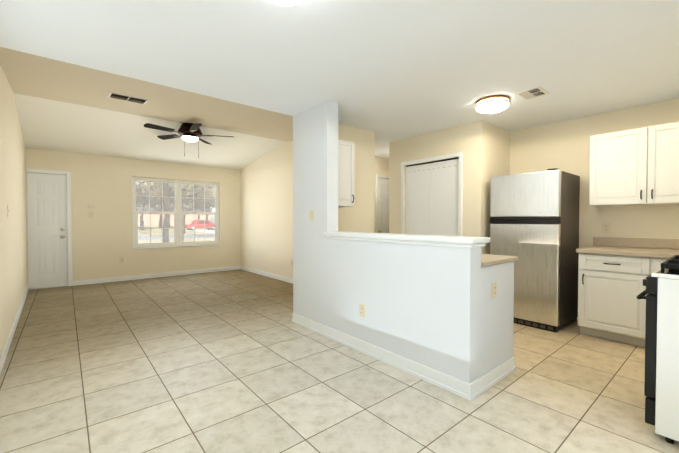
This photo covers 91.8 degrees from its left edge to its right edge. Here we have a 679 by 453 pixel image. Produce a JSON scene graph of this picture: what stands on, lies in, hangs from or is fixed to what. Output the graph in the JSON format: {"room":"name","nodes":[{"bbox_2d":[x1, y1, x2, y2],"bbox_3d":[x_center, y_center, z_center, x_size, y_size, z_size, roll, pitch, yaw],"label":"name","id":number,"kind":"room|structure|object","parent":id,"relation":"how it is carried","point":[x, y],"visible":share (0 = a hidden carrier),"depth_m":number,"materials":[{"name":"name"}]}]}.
{"room":"kitchen","nodes":[
{"label":"kitchen","id":0,"kind":"room"},
{"bbox_2d":[0,65,27,357],"bbox_3d":[-2.078,-0.426,1.721,0.434,3.200,10.540,-1,1,-40],"label":"wall","id":1,"kind":"structure","parent":0,"point":[13,256],"depth_m":3.54,"materials":[{"name":"beige paint"}]},
{"bbox_2d":[0,285,28,374],"bbox_3d":[-1.996,1.127,1.817,0.245,0.090,10.300,-1,1,-40],"label":"baseboard","id":2,"kind":"structure","parent":1,"relation":"attached to","point":[3,357],"depth_m":3.31,"materials":[{"name":"white wood"}]},
{"bbox_2d":[25,148,240,284],"bbox_3d":[-3.989,-0.520,6.913,4.160,3.200,0.120,-1,1,-40],"label":"wall","id":3,"kind":"structure","parent":0,"point":[102,241],"depth_m":6.54,"materials":[{"name":"beige paint"}]},
{"bbox_2d":[26,168,72,289],"bbox_3d":[-5.179,0.049,5.893,0.597,2.100,0.170,-1,1,-40],"label":"front door","id":4,"kind":"structure","parent":3,"relation":"in","point":[49,211],"depth_m":5.88,"materials":[{"name":"white wood"}]},
{"bbox_2d":[73,266,239,285],"bbox_3d":[-3.691,1.032,7.101,3.201,0.090,0.017,-1,1,-40],"label":"baseboard","id":5,"kind":"structure","parent":3,"relation":"attached to","point":[94,281],"depth_m":6.88,"materials":[{"name":"white wood"}]},
{"bbox_2d":[131,177,221,248],"bbox_3d":[-3.544,-0.288,7.266,1.830,1.472,0.145,-1,1,-40],"label":"window","id":6,"kind":"structure","parent":3,"relation":"in","point":[178,227],"depth_m":7.25,"materials":[{"name":"white plastic"}]},
{"bbox_2d":[240,141,292,278],"bbox_3d":[-0.973,-0.511,6.455,0.120,3.200,4.450,-1,1,-40],"label":"wall","id":7,"kind":"structure","parent":0,"point":[266,200],"depth_m":6.99,"materials":[{"name":"beige paint"}]},
{"bbox_2d":[240,266,292,283],"bbox_3d":[-1.361,1.037,6.843,0.013,0.090,3.400,-1,1,-40],"label":"baseboard","id":8,"kind":"structure","parent":7,"relation":"attached to","point":[289,280],"depth_m":7.03,"materials":[{"name":"white wood"}]},
{"bbox_2d":[0,269,678,452],"bbox_3d":[0.238,1.188,3.685,6.470,0.100,10.540,-1,1,-40],"label":"floor","id":9,"kind":"structure","parent":0,"point":[234,361],"depth_m":2.38,"materials":[{"name":"tile"}]},
{"bbox_2d":[481,254,517,266],"bbox_3d":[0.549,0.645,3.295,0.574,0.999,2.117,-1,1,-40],"label":"countertop","id":10,"kind":"structure","parent":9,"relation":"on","point":[488,259],"depth_m":2.52,"materials":[{"name":"beige"}]},
{"bbox_2d":[490,168,579,332],"bbox_3d":[2.366,0.251,4.006,0.752,1.763,0.740,-1,1,-40],"label":"fridge","id":11,"kind":"object","parent":9,"relation":"on","point":[534,222],"visible":0.85,"depth_m":3.70,"materials":[{"name":"grey metal"}]},
{"bbox_2d":[578,253,639,345],"bbox_3d":[2.942,0.709,3.418,0.648,0.867,0.624,-1,1,-40],"label":"base cabinet","id":12,"kind":"object","parent":9,"relation":"on","point":[613,272],"depth_m":3.26,"materials":[{"name":"white wood"}]},
{"bbox_2d":[576,245,678,256],"bbox_3d":[3.188,0.258,3.099,0.670,0.042,1.440,-1,1,-40],"label":"countertop","id":13,"kind":"structure","parent":12,"relation":"on","point":[612,250],"depth_m":3.22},
{"bbox_2d":[636,257,670,347],"bbox_3d":[3.359,0.718,2.919,0.648,0.867,0.932,-1,1,-40],"label":"base cabinet","id":14,"kind":"object","parent":9,"relation":"on","point":[648,265],"depth_m":3.05,"materials":[{"name":"white wood"}]},
{"bbox_2d":[637,255,678,443],"bbox_3d":[2.189,0.632,1.831,0.766,1.080,0.717,-1,1,-40],"label":"stove","id":15,"kind":"object","parent":9,"relation":"on","point":[661,385],"visible":1,"depth_m":1.78,"materials":[{"name":"white metal"}]},
{"bbox_2d":[0,0,678,169],"bbox_3d":[0.270,-1.680,3.596,6.470,0.760,10.440,-1,1,-40],"label":"ceiling","id":16,"kind":"structure","parent":0,"point":[386,71],"depth_m":2.66,"materials":[{"name":"white paint"}]},
{"bbox_2d":[107,92,148,104],"bbox_3d":[-2.460,-1.488,3.833,0.380,0.040,0.318,-1,1,-40],"label":"ceiling vent","id":17,"kind":"object","parent":16,"relation":"in","point":[122,97],"visible":1,"depth_m":3.82,"materials":[{"name":"white metal"}]},
{"bbox_2d":[144,123,232,157],"bbox_3d":[-2.380,-1.366,5.219,1.284,0.530,1.271,-1,1,-40],"label":"fan","id":18,"kind":"object","parent":16,"relation":"hanging from","point":[189,132],"visible":1,"depth_m":5.14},
{"bbox_2d":[268,0,304,5],"bbox_3d":[-0.279,-1.200,1.633,0.310,0.127,0.310,-1,1,-40],"label":"ceiling light","id":19,"kind":"object","parent":16,"relation":"attached to","point":[286,2],"visible":1,"depth_m":1.69,"materials":[{"name":"white glass"}]},
{"bbox_2d":[475,95,510,113],"bbox_3d":[1.575,-1.240,3.391,0.332,0.112,0.332,-1,1,-40],"label":"kitchen ceiling light","id":20,"kind":"object","parent":16,"relation":"attached to","point":[492,104],"visible":1,"depth_m":3.29,"materials":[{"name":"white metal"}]},
{"bbox_2d":[515,87,548,99],"bbox_3d":[1.870,-1.289,3.193,0.260,0.007,0.210,-1,1,-40],"label":"ceiling vent","id":21,"kind":"object","parent":16,"relation":"in","point":[532,93],"visible":1,"depth_m":3.19,"materials":[{"name":"white metal"}]},
{"bbox_2d":[338,123,374,232],"bbox_3d":[0.027,-0.473,4.306,1.100,3.200,0.130,-1,1,-40],"label":"wall","id":22,"kind":"structure","parent":0,"point":[358,216],"depth_m":4.44,"materials":[{"name":"beige paint"}]},
{"bbox_2d":[338,139,354,207],"bbox_3d":[-0.068,-0.621,3.906,0.420,0.770,0.355,-1,1,-40],"label":"upper cabinet","id":23,"kind":"object","parent":22,"relation":"attached to","point":[346,173],"visible":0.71,"depth_m":3.85,"materials":[{"name":"white wood"}]},
{"bbox_2d":[374,156,388,232],"bbox_3d":[0.624,-0.509,6.336,2.180,3.200,0.120,-1,1,-40],"label":"wall","id":24,"kind":"structure","parent":0,"point":[381,165],"depth_m":6.36,"materials":[{"name":"beige paint"}]},
{"bbox_2d":[376,174,388,232],"bbox_3d":[1.025,0.042,6.615,0.876,2.088,0.121,-1,1,-40],"label":"hall door","id":25,"kind":"structure","parent":24,"relation":"in","point":[382,205],"depth_m":6.48,"materials":[{"name":"white wood"}]},
{"bbox_2d":[292,101,515,400],"bbox_3d":[0.425,-0.454,3.242,0.735,3.200,2.275,-1,1,-40],"label":"wall","id":26,"kind":"structure","parent":0,"point":[436,314],"depth_m":2.72,"materials":[{"name":"paint"}]},
{"bbox_2d":[310,210,313,220],"bbox_3d":[-0.308,-0.120,3.609,0.015,0.116,0.072,-1,1,-40],"label":"light switch","id":27,"kind":"object","parent":26,"relation":"attached to","point":[311,215],"visible":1,"depth_m":3.60,"materials":[{"name":"beige plastic"}]},
{"bbox_2d":[359,304,364,317],"bbox_3d":[0.207,0.770,3.013,0.008,0.116,0.072,-1,1,-40],"label":"outlet","id":28,"kind":"object","parent":26,"relation":"attached to","point":[361,310],"visible":1,"depth_m":3.01,"materials":[{"name":"beige plastic"}]},
{"bbox_2d":[492,282,496,298],"bbox_3d":[1.142,0.471,2.427,0.072,0.116,0.008,-1,1,-40],"label":"outlet","id":29,"kind":"object","parent":26,"relation":"attached to","point":[494,289],"visible":1,"depth_m":2.42,"materials":[{"name":"beige plastic"}]},
{"bbox_2d":[389,120,509,253],"bbox_3d":[1.625,-0.484,4.944,0.930,3.200,1.500,-1,1,-40],"label":"wall","id":30,"kind":"structure","parent":0,"point":[483,146],"depth_m":4.28,"materials":[{"name":"beige paint"}]},
{"bbox_2d":[401,152,462,235],"bbox_3d":[1.289,0.077,4.668,0.086,2.088,1.006,-1,1,-40],"label":"bifold closet door","id":31,"kind":"structure","parent":30,"relation":"in","point":[434,188],"depth_m":4.63,"materials":[{"name":"white wood"}]},
{"bbox_2d":[510,98,678,319],"bbox_3d":[3.224,-0.461,3.662,0.120,3.200,2.520,-1,1,-40],"label":"wall","id":32,"kind":"structure","parent":0,"point":[564,146],"depth_m":3.88,"materials":[{"name":"beige paint"}]},
{"bbox_2d":[602,223,609,232],"bbox_3d":[3.044,0.017,3.754,0.008,0.116,0.072,-1,1,-40],"label":"electrical outlet","id":33,"kind":"object","parent":32,"relation":"attached to","point":[605,227],"visible":1,"depth_m":3.75,"materials":[{"name":"beige plastic"}]},
{"bbox_2d":[589,128,636,205],"bbox_3d":[3.045,-0.614,3.529,0.318,0.770,0.529,-1,1,-40],"label":"upper cabinet","id":34,"kind":"object","parent":32,"relation":"attached to","point":[613,155],"depth_m":3.47,"materials":[{"name":"white wood"}]},
{"bbox_2d":[593,237,678,248],"bbox_3d":[3.437,0.181,3.306,0.020,0.102,1.440,-1,1,-40],"label":"backsplash","id":35,"kind":"structure","parent":32,"relation":"attached to","point":[633,243],"depth_m":3.53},
{"bbox_2d":[637,122,678,204],"bbox_3d":[3.330,-0.608,3.188,0.318,0.770,0.584,-1,1,-40],"label":"upper cabinet","id":36,"kind":"object","parent":32,"relation":"attached to","point":[638,166],"depth_m":3.21,"materials":[{"name":"white wood"}]},
{"label":"outside","id":37,"kind":"structure","parent":0,"visible":0},
{"bbox_2d":[138,226,214,242],"bbox_3d":[-29.566,0.401,58.671,110.000,0.200,112.080,-1,1,-40],"label":"ground","id":38,"kind":"structure","parent":37,"point":[158,232],"depth_m":34.53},
{"bbox_2d":[163,182,169,241],"bbox_3d":[-8.888,-3.559,17.124,8.141,9.218,7.903,-1,1,-40],"label":"tree","id":39,"kind":"object","parent":38,"relation":"on","point":[165,231],"depth_m":17.58,"materials":[{"name":"brown plant"}]},
{"bbox_2d":[137,206,211,225],"bbox_3d":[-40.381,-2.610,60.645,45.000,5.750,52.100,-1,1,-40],"label":"house","id":40,"kind":"structure","parent":38,"relation":"on","point":[153,223],"depth_m":80.34,"materials":[{"name":"grey"}]},
{"bbox_2d":[135,180,214,233],"bbox_3d":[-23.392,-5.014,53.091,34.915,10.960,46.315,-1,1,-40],"label":"tree","id":41,"kind":"object","parent":38,"relation":"on","point":[153,202],"depth_m":34.46,"materials":[{"name":"plant"}]},
{"bbox_2d":[185,220,214,229],"bbox_3d":[-19.654,-0.208,46.794,4.400,1.420,1.950,-1,1,-40],"label":"car","id":42,"kind":"object","parent":38,"relation":"on","point":[201,225],"visible":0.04,"depth_m":46.05,"materials":[{"name":"red metal"}]},
{"bbox_2d":[138,229,214,240],"bbox_3d":[-13.787,0.735,39.788,110.000,0.211,27.300,-1,1,-40],"label":"street","id":43,"kind":"structure","parent":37,"point":[170,237],"depth_m":28.64,"materials":[{"name":"grey asphalt"}]}
]}

